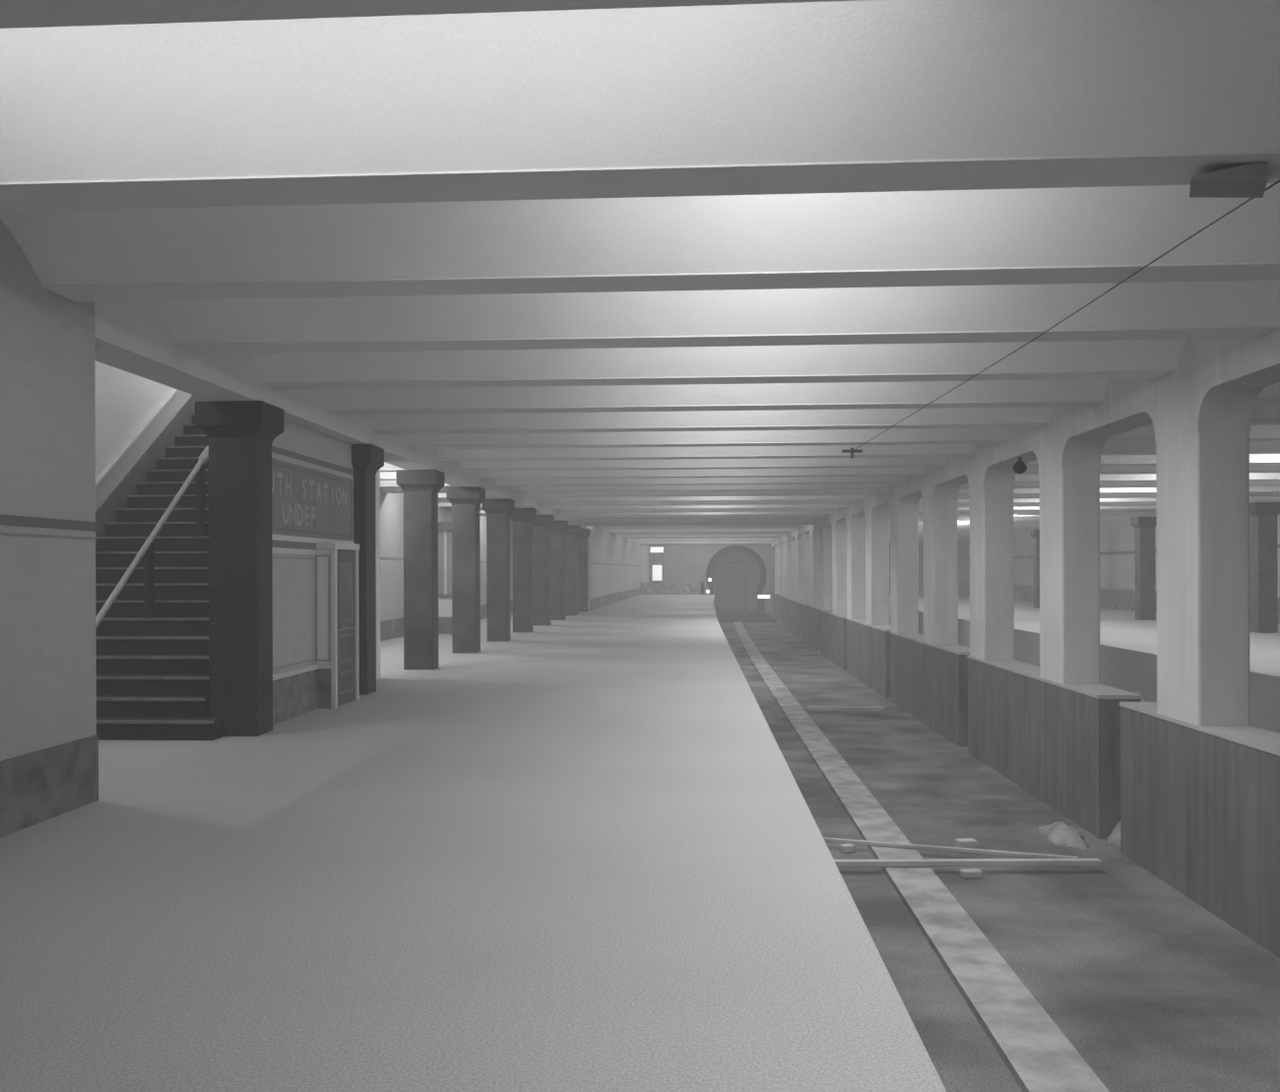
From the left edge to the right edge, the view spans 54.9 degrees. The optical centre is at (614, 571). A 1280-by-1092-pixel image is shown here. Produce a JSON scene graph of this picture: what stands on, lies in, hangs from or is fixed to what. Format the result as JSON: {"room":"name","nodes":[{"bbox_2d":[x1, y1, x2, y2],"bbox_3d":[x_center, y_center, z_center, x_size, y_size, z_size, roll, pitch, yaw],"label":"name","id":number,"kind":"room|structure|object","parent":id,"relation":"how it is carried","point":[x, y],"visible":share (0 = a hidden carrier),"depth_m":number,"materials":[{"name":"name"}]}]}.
{"room":"metro station","nodes":[
{"label":"metro station","id":0,"kind":"room"},
{"bbox_2d":[0,219,96,761],"bbox_3d":[-4.229,-0.285,2.986,0.420,3.800,11.420,0,0,4],"label":"wall","id":1,"kind":"structure","parent":0,"point":[48,630],"depth_m":7.98,"materials":[{"name":"paint"}]},
{"bbox_2d":[0,531,96,539],"bbox_3d":[-4.015,-0.228,2.973,0.008,0.015,11.420,0,0,4],"label":"trim","id":2,"kind":"structure","parent":1,"relation":"attached to","point":[1,533],"depth_m":8.01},
{"bbox_2d":[0,513,97,530],"bbox_3d":[-4.014,-0.313,2.972,0.010,0.060,11.420,0,0,4],"label":"trim","id":3,"kind":"structure","parent":1,"relation":"attached to","point":[4,519],"depth_m":8.00,"materials":[{"name":"tile"}]},
{"bbox_2d":[0,734,98,837],"bbox_3d":[-4.006,1.384,2.972,0.015,0.460,11.420,0,0,4],"label":"baseboard","id":4,"kind":"structure","parent":1,"relation":"attached to","point":[39,786],"depth_m":7.99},
{"bbox_2d":[94,300,592,530],"bbox_3d":[-2.502,-1.921,29.530,0.567,0.540,41.780,0,0,4],"label":"beam","id":5,"kind":"structure","parent":1,"relation":"attached to","point":[133,337],"depth_m":11.34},
{"bbox_2d":[209,400,380,679],"bbox_3d":[-4.934,-1.633,18.503,2.800,6.500,0.200,0,0,4],"label":"wall","id":6,"kind":"structure","parent":0,"point":[377,476],"depth_m":18.38,"materials":[{"name":"white paint"}]},
{"bbox_2d":[95,361,512,621],"bbox_3d":[-5.440,-1.631,29.718,0.456,6.500,41.781,0,0,4],"label":"wall","id":7,"kind":"structure","parent":0,"point":[124,400],"depth_m":16.52,"materials":[{"name":"white paint"}]},
{"bbox_2d":[380,600,512,641],"bbox_3d":[-4.951,1.387,34.612,0.079,0.460,31.950,0,0,4],"label":"baseboard","id":8,"kind":"structure","parent":7,"relation":"attached to","point":[392,628],"depth_m":29.57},
{"bbox_2d":[271,419,353,674],"bbox_3d":[-3.682,-0.017,14.334,0.340,3.260,3.660,0,0,4],"label":"wall","id":9,"kind":"structure","parent":0,"point":[293,579],"depth_m":13.85,"materials":[{"name":"white tile"}]},
{"bbox_2d":[272,547,316,555],"bbox_3d":[-3.562,-0.218,13.460,0.012,0.062,1.930,0,0,4],"label":"trim","id":10,"kind":"structure","parent":9,"relation":"attached to","point":[275,549],"depth_m":13.62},
{"bbox_2d":[272,669,317,724],"bbox_3d":[-3.553,1.377,13.460,0.020,0.470,1.930,0,0,4],"label":"baseboard","id":11,"kind":"structure","parent":9,"relation":"attached to","point":[294,695],"depth_m":13.58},
{"bbox_2d":[272,663,319,680],"bbox_3d":[-3.541,1.115,13.459,0.045,0.055,1.930,0,0,4],"label":"trim","id":12,"kind":"structure","parent":9,"relation":"attached to","point":[290,672],"depth_m":13.57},
{"bbox_2d":[271,446,353,474],"bbox_3d":[-3.515,-1.285,14.263,0.012,0.065,3.540,0,0,4],"label":"trim","id":13,"kind":"structure","parent":9,"relation":"attached to","point":[277,450],"depth_m":14.22,"materials":[{"name":"tile"}]},
{"bbox_2d":[272,539,352,551],"bbox_3d":[-3.510,-0.289,14.263,0.014,0.078,3.540,0,0,4],"label":"trim","id":14,"kind":"structure","parent":9,"relation":"attached to","point":[276,544],"depth_m":13.61,"materials":[{"name":"wood"}]},
{"bbox_2d":[271,457,353,541],"bbox_3d":[-3.510,-0.789,14.238,0.020,0.798,3.510,0,0,4],"label":"station sign","id":15,"kind":"object","parent":9,"relation":"attached to","point":[308,502],"visible":0.76,"depth_m":14.18,"materials":[{"name":"tile"}]},
{"bbox_2d":[272,534,353,543],"bbox_3d":[-3.511,-0.358,14.263,0.012,0.060,3.540,0,0,4],"label":"trim","id":16,"kind":"structure","parent":9,"relation":"attached to","point":[275,537],"depth_m":14.00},
{"bbox_2d":[0,594,946,1091],"bbox_3d":[-0.305,2.401,40.352,8.820,1.600,86.500,0,0,4],"label":"floor","id":17,"kind":"structure","parent":0,"point":[580,853],"depth_m":5.98,"materials":[{"name":"concrete"}]},
{"bbox_2d":[95,388,223,740],"bbox_3d":[-4.972,-0.834,14.935,2.665,4.903,6.774,0,0,4],"label":"staircase","id":18,"kind":"structure","parent":17,"relation":"on","point":[153,674],"depth_m":13.87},
{"bbox_2d":[95,446,208,628],"bbox_3d":[-4.984,-0.776,14.547,0.110,4.418,5.735,0,0,4],"label":"handrail","id":19,"kind":"object","parent":18,"relation":"on","point":[147,549],"visible":0.5,"depth_m":13.40,"materials":[{"name":"grey metal"}]},
{"bbox_2d":[194,400,284,736],"bbox_3d":[-3.715,-0.017,12.252,0.660,3.260,0.660,0,0,4],"label":"column","id":20,"kind":"structure","parent":17,"relation":"on","point":[240,434],"depth_m":12.02,"materials":[{"name":"concrete"}]},
{"bbox_2d":[316,542,359,708],"bbox_3d":[-3.335,0.637,14.909,0.265,1.950,1.050,0,0,4],"label":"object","id":21,"kind":"object","parent":17,"relation":"on","point":[337,565],"visible":1,"depth_m":14.44,"materials":[{"name":"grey wood"}]},
{"bbox_2d":[351,444,383,694],"bbox_3d":[-3.456,-0.018,16.304,0.660,3.260,0.660,0,0,4],"label":"column","id":22,"kind":"structure","parent":17,"relation":"on","point":[366,459],"depth_m":16.06,"materials":[{"name":"concrete"}]},
{"bbox_2d":[395,469,445,669],"bbox_3d":[-3.196,-0.019,20.356,0.660,3.260,0.660,0,0,4],"label":"column","id":23,"kind":"structure","parent":17,"relation":"on","point":[420,488],"depth_m":20.11,"materials":[{"name":"concrete"}]},
{"bbox_2d":[438,521,451,633],"bbox_3d":[-4.453,0.176,32.421,1.330,2.880,1.260,0,0,4],"label":"kiosk","id":24,"kind":"object","parent":17,"relation":"on","point":[444,528],"visible":0.23,"depth_m":31.87,"materials":[{"name":"tile"}]},
{"bbox_2d":[446,486,485,652],"bbox_3d":[-2.937,-0.020,24.407,0.660,3.260,0.660,0,0,4],"label":"column","id":25,"kind":"structure","parent":17,"relation":"on","point":[466,501],"depth_m":24.17,"materials":[{"name":"concrete"}]},
{"bbox_2d":[481,499,514,640],"bbox_3d":[-2.678,-0.021,28.459,0.660,3.260,0.660,0,0,4],"label":"column","id":26,"kind":"structure","parent":17,"relation":"on","point":[498,511],"depth_m":28.22,"materials":[{"name":"concrete"}]},
{"bbox_2d":[510,508,536,632],"bbox_3d":[-2.417,-0.021,32.511,0.660,3.260,0.660,0,0,4],"label":"column","id":27,"kind":"structure","parent":17,"relation":"on","point":[522,519],"depth_m":32.27,"materials":[{"name":"grey concrete"}]},
{"bbox_2d":[532,514,554,625],"bbox_3d":[-2.149,-0.022,36.562,0.660,3.260,0.660,0,0,4],"label":"column","id":28,"kind":"structure","parent":17,"relation":"on","point":[542,525],"depth_m":36.32,"materials":[{"name":"grey concrete"}]},
{"bbox_2d":[550,520,568,620],"bbox_3d":[-1.872,-0.023,40.612,0.660,3.260,0.660,0,0,4],"label":"column","id":29,"kind":"structure","parent":17,"relation":"on","point":[558,529],"depth_m":40.38,"materials":[{"name":"grey concrete"}]},
{"bbox_2d":[565,524,580,615],"bbox_3d":[-1.586,-0.024,44.663,0.660,3.260,0.660,0,0,4],"label":"column","id":30,"kind":"structure","parent":17,"relation":"on","point":[571,534],"depth_m":44.42,"materials":[{"name":"grey concrete"}]},
{"bbox_2d":[577,528,590,611],"bbox_3d":[-1.292,-0.025,48.712,0.660,3.260,0.660,0,0,4],"label":"column","id":31,"kind":"structure","parent":17,"relation":"on","point":[583,580],"depth_m":48.46,"materials":[{"name":"concrete"}]},
{"bbox_2d":[587,526,640,610],"bbox_3d":[0.206,-0.126,66.974,1.043,3.450,33.300,0,0,4],"label":"wall","id":32,"kind":"structure","parent":0,"point":[603,547],"depth_m":60.83,"materials":[{"name":"paint"}]},
{"bbox_2d":[590,587,640,610],"bbox_3d":[0.426,1.369,66.960,0.673,0.460,33.300,0,0,4],"label":"baseboard","id":33,"kind":"structure","parent":32,"relation":"attached to","point":[596,603],"depth_m":61.56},
{"bbox_2d":[0,0,1279,517],"bbox_3d":[6.179,-2.198,19.946,24.600,0.647,46.600,0,0,4],"label":"ceiling","id":34,"kind":"structure","parent":0,"point":[864,80],"depth_m":7.27,"materials":[{"name":"white paint"}]},
{"bbox_2d":[0,0,861,28],"bbox_3d":[6.525,-1.913,3.415,21.200,0.080,0.430,0,0,4],"label":"ceiling beam","id":35,"kind":"structure","parent":34,"relation":"attached to","point":[14,14],"depth_m":4.04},
{"bbox_2d":[0,150,1279,211],"bbox_3d":[6.656,-1.913,5.461,21.200,0.080,0.430,0,0,4],"label":"ceiling beam","id":36,"kind":"structure","parent":34,"relation":"attached to","point":[1147,169],"depth_m":5.86,"materials":[{"name":"concrete"}]},
{"bbox_2d":[1189,161,1267,197],"bbox_3d":[2.856,-1.817,5.734,0.440,0.085,0.270,0,0,4],"label":"ceiling fixture","id":37,"kind":"object","parent":36,"relation":"attached to","point":[1249,180],"visible":1,"depth_m":5.64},
{"bbox_2d":[41,261,1279,301],"bbox_3d":[6.787,-1.914,7.506,21.200,0.080,0.430,0,0,4],"label":"ceiling beam","id":38,"kind":"structure","parent":34,"relation":"attached to","point":[1257,271],"depth_m":7.89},
{"bbox_2d":[262,370,1174,389],"bbox_3d":[7.048,-1.915,11.598,21.200,0.080,0.430,0,0,4],"label":"ceiling beam","id":39,"kind":"structure","parent":34,"relation":"attached to","point":[1116,374],"depth_m":11.94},
{"bbox_2d":[175,325,1279,354],"bbox_3d":[6.918,-1.914,9.552,21.200,0.080,0.430,0,0,4],"label":"ceiling beam","id":40,"kind":"structure","parent":34,"relation":"attached to","point":[1218,332],"depth_m":9.91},
{"bbox_2d":[324,397,1279,415],"bbox_3d":[7.179,-1.915,13.644,21.200,0.080,0.430,0,0,4],"label":"ceiling beam","id":41,"kind":"structure","parent":34,"relation":"attached to","point":[1265,401],"depth_m":13.98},
{"bbox_2d":[479,505,1156,510],"bbox_3d":[7.183,-1.915,36.240,24.100,0.080,0.430,0,0,4],"label":"ceiling beam","id":42,"kind":"structure","parent":34,"relation":"attached to","point":[1013,505],"depth_m":36.28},
{"bbox_2d":[479,508,1156,513],"bbox_3d":[7.322,-1.916,38.285,24.100,0.080,0.430,0,0,4],"label":"ceiling beam","id":43,"kind":"structure","parent":34,"relation":"attached to","point":[1100,508],"depth_m":38.43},
{"bbox_2d":[372,420,1279,434],"bbox_3d":[7.310,-1.916,15.690,21.200,0.080,0.430,0,0,4],"label":"ceiling beam","id":44,"kind":"structure","parent":34,"relation":"attached to","point":[1252,422],"depth_m":16.02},
{"bbox_2d":[380,461,1279,471],"bbox_3d":[6.256,-1.912,21.920,24.100,0.080,0.430,0,0,4],"label":"ceiling beam","id":45,"kind":"structure","parent":34,"relation":"attached to","point":[1250,463],"depth_m":22.12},
{"bbox_2d":[380,470,1279,480],"bbox_3d":[6.387,-1.912,23.966,24.100,0.080,0.430,0,0,4],"label":"ceiling beam","id":46,"kind":"structure","parent":34,"relation":"attached to","point":[1250,472],"depth_m":24.13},
{"bbox_2d":[380,478,1279,487],"bbox_3d":[6.518,-1.913,26.011,24.100,0.080,0.430,0,0,4],"label":"ceiling beam","id":47,"kind":"structure","parent":34,"relation":"attached to","point":[1249,479],"depth_m":26.19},
{"bbox_2d":[383,484,1279,493],"bbox_3d":[6.649,-1.913,28.057,24.100,0.080,0.430,0,0,4],"label":"ceiling beam","id":48,"kind":"structure","parent":34,"relation":"attached to","point":[1276,484],"depth_m":28.23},
{"bbox_2d":[407,437,1279,449],"bbox_3d":[7.441,-1.916,17.735,21.200,0.080,0.430,0,0,4],"label":"ceiling beam","id":49,"kind":"structure","parent":34,"relation":"attached to","point":[1250,438],"depth_m":18.04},
{"bbox_2d":[841,448,862,458],"bbox_3d":[3.594,-1.783,18.595,0.300,0.160,0.060,0,0,4],"label":"bracket","id":50,"kind":"object","parent":34,"relation":"attached to","point":[851,451],"visible":1,"depth_m":18.57,"materials":[{"name":"metal"}]},
{"bbox_2d":[852,180,1279,450],"bbox_3d":[3.318,-1.804,11.357,0.026,0.022,14.487,0,0,2],"label":"overhead wire","id":51,"kind":"object","parent":50,"relation":"hanging from","point":[1273,184],"visible":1,"depth_m":7.86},
{"bbox_2d":[437,450,1279,461],"bbox_3d":[6.125,-1.911,19.874,24.100,0.080,0.430,0,0,4],"label":"ceiling beam","id":52,"kind":"structure","parent":34,"relation":"attached to","point":[1250,452],"depth_m":20.07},
{"bbox_2d":[438,490,1279,498],"bbox_3d":[6.780,-1.914,30.103,24.100,0.080,0.430,0,0,4],"label":"ceiling beam","id":53,"kind":"structure","parent":34,"relation":"attached to","point":[1249,490],"depth_m":30.16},
{"bbox_2d":[438,495,1279,503],"bbox_3d":[6.912,-1.914,32.149,24.100,0.080,0.430,0,0,4],"label":"ceiling beam","id":54,"kind":"structure","parent":34,"relation":"attached to","point":[1249,495],"depth_m":32.21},
{"bbox_2d":[439,500,1279,507],"bbox_3d":[7.047,-1.915,34.194,24.100,0.080,0.430,0,0,4],"label":"ceiling beam","id":55,"kind":"structure","parent":34,"relation":"attached to","point":[1249,500],"depth_m":34.36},
{"bbox_2d":[567,511,1156,515],"bbox_3d":[7.463,-1.916,40.330,24.100,0.080,0.430,0,0,4],"label":"ceiling beam","id":56,"kind":"structure","parent":34,"relation":"attached to","point":[1101,511],"depth_m":40.46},
{"bbox_2d":[574,513,1156,518],"bbox_3d":[7.607,-1.917,42.375,24.100,0.080,0.430,0,0,4],"label":"ceiling beam","id":57,"kind":"structure","parent":34,"relation":"attached to","point":[1100,514],"depth_m":42.31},
{"bbox_2d":[640,543,701,582],"bbox_3d":[3.356,0.488,83.732,5.000,5.400,0.450,0,0,4],"label":"wall","id":58,"kind":"structure","parent":0,"point":[681,561],"depth_m":83.43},
{"bbox_2d":[640,544,649,582],"bbox_3d":[2.064,-0.507,83.554,0.650,2.600,0.070,0,0,4],"label":"trim","id":59,"kind":"structure","parent":58,"relation":"attached to","point":[644,547],"depth_m":83.51,"materials":[{"name":"white tile"}]},
{"bbox_2d":[648,544,663,582],"bbox_3d":[2.854,-0.490,83.443,0.980,2.560,0.190,0,0,4],"label":"window","id":60,"kind":"structure","parent":58,"relation":"in","point":[656,551],"depth_m":83.37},
{"bbox_2d":[640,582,703,594],"bbox_3d":[3.567,1.188,83.468,5.050,0.800,0.050,0,0,4],"label":"baseboard","id":61,"kind":"structure","parent":58,"relation":"attached to","point":[646,588],"depth_m":83.41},
{"bbox_2d":[705,545,767,615],"bbox_3d":[9.814,0.696,97.573,5.415,4.940,28.000,0,0,4],"label":"wall","id":62,"kind":"structure","parent":0,"point":[733,582],"depth_m":111.42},
{"bbox_2d":[714,563,751,612],"bbox_3d":[8.824,1.259,91.624,2.740,3.620,0.140,0,0,4],"label":"ring","id":63,"kind":"object","parent":62,"relation":"attached to","point":[723,567],"visible":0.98,"depth_m":91.54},
{"bbox_2d":[700,543,773,615],"bbox_3d":[8.295,0.571,83.391,4.900,5.200,0.500,0,0,4],"label":"wall","id":64,"kind":"structure","parent":0,"point":[707,550],"depth_m":83.05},
{"bbox_2d":[716,614,777,623],"bbox_3d":[8.183,2.956,76.885,3.810,0.030,12.500,0,0,4],"label":"trackbed","id":65,"kind":"structure","parent":0,"point":[722,618],"depth_m":75.78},
{"bbox_2d":[510,514,1156,542],"bbox_3d":[9.350,-2.213,63.231,25.400,0.640,39.600,0,0,4],"label":"ceiling","id":66,"kind":"structure","parent":0,"point":[1021,524],"depth_m":53.95,"materials":[{"name":"white paint"}]},
{"bbox_2d":[584,520,814,526],"bbox_3d":[3.205,-1.811,47.041,8.750,0.140,0.300,0,0,4],"label":"rib","id":67,"kind":"object","parent":66,"relation":"attached to","point":[800,522],"visible":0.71,"depth_m":46.90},
{"bbox_2d":[601,528,798,532],"bbox_3d":[3.804,-1.813,55.019,8.750,0.140,0.300,0,0,4],"label":"rib","id":68,"kind":"object","parent":66,"relation":"attached to","point":[669,530],"visible":1,"depth_m":54.88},
{"bbox_2d":[615,533,787,537],"bbox_3d":[4.436,-1.815,62.995,8.750,0.140,0.300,0,0,4],"label":"rib","id":69,"kind":"object","parent":66,"relation":"attached to","point":[737,535],"visible":1,"depth_m":62.87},
{"bbox_2d":[627,537,779,541],"bbox_3d":[5.102,-1.818,70.969,8.750,0.140,0.300,0,0,4],"label":"rib","id":70,"kind":"object","parent":66,"relation":"attached to","point":[771,539],"visible":1,"depth_m":70.84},
{"bbox_2d":[635,540,773,543],"bbox_3d":[5.712,-1.820,77.944,8.750,0.140,0.300,0,0,4],"label":"rib","id":71,"kind":"object","parent":66,"relation":"attached to","point":[762,542],"visible":0.93,"depth_m":77.79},
{"bbox_2d":[772,542,923,593],"bbox_3d":[17.278,0.440,82.841,13.100,5.400,0.450,0,0,4],"label":"wall","id":72,"kind":"structure","parent":0,"point":[921,544],"depth_m":82.42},
{"bbox_2d":[716,615,1279,1091],"bbox_3d":[7.661,3.073,39.843,8.640,0.200,86.500,0,0,4],"label":"trackbed","id":73,"kind":"structure","parent":0,"point":[1155,992],"depth_m":10.29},
{"bbox_2d":[772,591,802,639],"bbox_3d":[9.390,2.167,66.286,0.990,1.600,26.500,0,0,4],"label":"wall","id":74,"kind":"structure","parent":73,"relation":"on","point":[788,611],"depth_m":61.31,"materials":[{"name":"concrete"}]},
{"bbox_2d":[774,550,777,593],"bbox_3d":[10.194,0.049,76.114,0.460,2.630,1.000,0,0,4],"label":"pier","id":75,"kind":"object","parent":74,"relation":"on","point":[776,551],"visible":0.45,"depth_m":75.63,"materials":[{"name":"paint"}]},
{"bbox_2d":[777,549,781,594],"bbox_3d":[9.840,0.051,72.079,0.460,2.630,1.000,0,0,4],"label":"pier","id":76,"kind":"object","parent":74,"relation":"on","point":[779,550],"visible":0.45,"depth_m":71.59,"materials":[{"name":"paint"}]},
{"bbox_2d":[780,548,785,595],"bbox_3d":[9.494,0.052,68.043,0.460,2.630,1.000,0,0,4],"label":"pier","id":77,"kind":"object","parent":74,"relation":"on","point":[783,550],"visible":0.47,"depth_m":67.55,"materials":[{"name":"paint"}]},
{"bbox_2d":[785,546,790,597],"bbox_3d":[9.157,0.053,64.006,0.460,2.630,1.000,0,0,4],"label":"pier","id":78,"kind":"object","parent":74,"relation":"on","point":[788,595],"visible":0.47,"depth_m":63.52,"materials":[{"name":"paint"}]},
{"bbox_2d":[789,545,795,599],"bbox_3d":[8.829,0.054,59.969,0.460,2.630,1.000,0,0,4],"label":"pier","id":79,"kind":"object","parent":74,"relation":"on","point":[792,547],"visible":0.5,"depth_m":59.48,"materials":[{"name":"paint"}]},
{"bbox_2d":[795,543,802,601],"bbox_3d":[8.509,0.055,55.931,0.460,2.630,1.000,0,0,4],"label":"pier","id":80,"kind":"object","parent":74,"relation":"on","point":[799,546],"visible":0.53,"depth_m":55.44,"materials":[{"name":"paint"}]},
{"bbox_2d":[770,325,1279,550],"bbox_3d":[7.659,-1.742,39.842,1.210,0.970,86.500,0,0,4],"label":"beam","id":81,"kind":"structure","parent":74,"relation":"attached to","point":[1215,384],"depth_m":13.55,"materials":[{"name":"paint"}]},
{"bbox_2d":[1012,456,1026,473],"bbox_3d":[5.690,-1.482,17.271,0.196,0.235,0.196,0,0,4],"label":"pendant lamp","id":82,"kind":"object","parent":81,"relation":"hanging from","point":[1019,467],"visible":1,"depth_m":17.21,"materials":[{"name":"metal"}]},
{"bbox_2d":[802,603,820,652],"bbox_3d":[7.965,2.172,48.716,0.480,1.600,7.455,0,0,4],"label":"wall","id":83,"kind":"structure","parent":73,"relation":"on","point":[810,614],"depth_m":47.79,"materials":[{"name":"concrete"}]},
{"bbox_2d":[802,540,810,603],"bbox_3d":[8.198,0.056,51.892,0.460,2.630,1.000,0,0,4],"label":"pier","id":84,"kind":"object","parent":83,"relation":"on","point":[806,544],"visible":0.53,"depth_m":51.40,"materials":[{"name":"paint"}]},
{"bbox_2d":[810,538,820,606],"bbox_3d":[7.895,0.057,47.853,0.460,2.630,1.000,0,0,4],"label":"pier","id":85,"kind":"object","parent":83,"relation":"on","point":[814,543],"visible":0.55,"depth_m":47.36,"materials":[{"name":"paint"}]},
{"bbox_2d":[807,705,884,710],"bbox_3d":[4.845,2.878,25.784,1.565,0.080,0.160,0,0,7],"label":"batten","id":86,"kind":"object","parent":73,"relation":"on","point":[811,708],"visible":1,"depth_m":25.73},
{"bbox_2d":[839,843,855,853],"bbox_3d":[2.481,2.951,13.102,0.140,0.080,0.100,0,0,-25],"label":"block","id":87,"kind":"object","parent":73,"relation":"on","point":[844,848],"visible":1,"depth_m":13.07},
{"bbox_2d":[733,622,1109,1091],"bbox_3d":[4.637,2.954,37.532,0.661,0.060,66.504,0,0,4],"label":"concrete strip","id":88,"kind":"object","parent":73,"relation":"on","point":[1038,1055],"visible":1,"depth_m":9.65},
{"bbox_2d":[823,836,1078,858],"bbox_3d":[3.248,2.904,12.949,3.049,0.040,0.051,0,0,21],"label":"batten","id":89,"kind":"object","parent":88,"relation":"on","point":[832,840],"visible":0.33,"depth_m":12.84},
{"bbox_2d":[833,858,1101,867],"bbox_3d":[3.279,2.893,12.209,3.072,0.060,0.092,0,0,0],"label":"batten","id":90,"kind":"object","parent":88,"relation":"on","point":[891,862],"visible":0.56,"depth_m":12.16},
{"bbox_2d":[955,837,977,848],"bbox_3d":[3.759,2.927,13.144,0.200,0.120,0.140,0,0,-8],"label":"block","id":91,"kind":"object","parent":73,"relation":"on","point":[970,843],"visible":0.62,"depth_m":13.08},
{"bbox_2d":[959,868,982,878],"bbox_3d":[3.481,2.953,12.016,0.200,0.070,0.120,0,0,-2],"label":"block","id":92,"kind":"object","parent":73,"relation":"on","point":[963,872],"visible":1,"depth_m":11.96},
{"bbox_2d":[820,609,1279,958],"bbox_3d":[6.090,2.179,20.529,0.537,1.600,47.750,0,0,4],"label":"wall","id":93,"kind":"structure","parent":73,"relation":"on","point":[1200,804],"depth_m":13.69,"materials":[{"name":"concrete"}]},
{"bbox_2d":[820,535,831,610],"bbox_3d":[7.601,0.058,43.814,0.460,2.630,1.000,0,0,4],"label":"pier","id":94,"kind":"object","parent":93,"relation":"on","point":[825,541],"visible":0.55,"depth_m":43.33,"materials":[{"name":"paint"}]},
{"bbox_2d":[832,531,846,614],"bbox_3d":[7.315,0.059,39.774,0.460,2.630,1.000,0,0,4],"label":"pier","id":95,"kind":"object","parent":93,"relation":"on","point":[839,539],"visible":0.76,"depth_m":39.29,"materials":[{"name":"paint"}]},
{"bbox_2d":[846,526,865,619],"bbox_3d":[7.038,0.060,35.733,0.460,2.630,1.000,0,0,4],"label":"pier","id":96,"kind":"object","parent":93,"relation":"on","point":[856,537],"visible":0.79,"depth_m":35.24,"materials":[{"name":"paint"}]},
{"bbox_2d":[865,521,889,625],"bbox_3d":[6.770,0.061,31.692,0.460,2.630,1.000,0,0,4],"label":"pier","id":97,"kind":"object","parent":93,"relation":"on","point":[876,533],"visible":1,"depth_m":31.20,"materials":[{"name":"paint"}]},
{"bbox_2d":[890,513,918,633],"bbox_3d":[6.510,0.062,27.651,0.460,2.630,1.000,0,0,4],"label":"pier","id":98,"kind":"object","parent":93,"relation":"on","point":[904,528],"visible":1,"depth_m":27.16,"materials":[{"name":"paint"}]},
{"bbox_2d":[923,504,958,644],"bbox_3d":[6.251,0.063,23.609,0.460,2.630,1.000,0,0,4],"label":"pier","id":99,"kind":"object","parent":93,"relation":"on","point":[940,521],"visible":1,"depth_m":23.12,"materials":[{"name":"paint"}]},
{"bbox_2d":[969,490,1014,659],"bbox_3d":[5.992,0.064,19.567,0.460,2.630,1.000,0,0,4],"label":"pier","id":100,"kind":"object","parent":93,"relation":"on","point":[992,534],"visible":1,"depth_m":19.08,"materials":[{"name":"paint"}]},
{"bbox_2d":[1039,468,1100,684],"bbox_3d":[5.734,0.065,15.525,0.460,2.630,1.000,0,0,4],"label":"pier","id":101,"kind":"object","parent":93,"relation":"on","point":[1069,498],"visible":1,"depth_m":15.04,"materials":[{"name":"paint"}]},
{"bbox_2d":[1155,431,1250,725],"bbox_3d":[5.475,0.066,11.484,0.460,2.630,1.000,0,0,4],"label":"pier","id":102,"kind":"object","parent":93,"relation":"on","point":[1202,478],"visible":1,"depth_m":10.99,"materials":[{"name":"paint"}]},
{"bbox_2d":[1035,821,1088,849],"bbox_3d":[5.046,2.904,13.818,0.435,0.175,1.290,0,0,4],"label":"rubble heap","id":103,"kind":"object","parent":73,"relation":"on","point":[1058,833],"visible":1,"depth_m":13.57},
{"bbox_2d":[1104,821,1120,849],"bbox_3d":[5.603,2.807,13.339,0.454,0.385,0.616,0,0,4],"label":"rubble heap","id":104,"kind":"object","parent":73,"relation":"on","point":[1114,839],"visible":0.2,"depth_m":13.38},
{"bbox_2d":[889,593,1279,733],"bbox_3d":[15.857,2.345,39.318,9.290,1.600,86.500,0,0,4],"label":"platform","id":105,"kind":"structure","parent":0,"point":[1127,644],"depth_m":25.86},
{"bbox_2d":[1030,529,1039,608],"bbox_3d":[17.733,-0.092,51.172,0.660,3.260,0.660,0,0,4],"label":"column","id":106,"kind":"structure","parent":105,"relation":"on","point":[1035,534],"depth_m":50.95,"materials":[{"name":"concrete"}]},
{"bbox_2d":[1130,516,1156,620],"bbox_3d":[16.858,-0.089,39.103,0.660,3.260,0.660,0,0,4],"label":"column","id":107,"kind":"structure","parent":105,"relation":"on","point":[1144,527],"depth_m":38.87,"materials":[{"name":"concrete"}]},
{"bbox_2d":[1249,502,1279,633],"bbox_3d":[16.309,-0.087,30.922,0.660,3.260,0.660,0,0,4],"label":"column","id":108,"kind":"structure","parent":105,"relation":"on","point":[1263,556],"depth_m":30.68,"materials":[{"name":"concrete"}]},
{"bbox_2d":[958,513,1279,596],"bbox_3d":[19.959,-0.370,39.055,1.050,3.800,86.500,0,0,4],"label":"wall","id":109,"kind":"structure","parent":0,"point":[1117,571],"depth_m":50.58,"materials":[{"name":"white tile"}]},
{"bbox_2d":[958,581,1279,624],"bbox_3d":[19.795,1.131,39.066,0.790,0.800,86.500,0,0,4],"label":"baseboard","id":110,"kind":"structure","parent":109,"relation":"attached to","point":[1116,599],"depth_m":50.48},
{"bbox_2d":[958,543,1279,561],"bbox_3d":[19.798,-0.729,39.065,0.770,0.120,86.500,0,0,4],"label":"trim","id":111,"kind":"structure","parent":109,"relation":"attached to","point":[1278,544],"depth_m":50.27,"materials":[{"name":"tile"}]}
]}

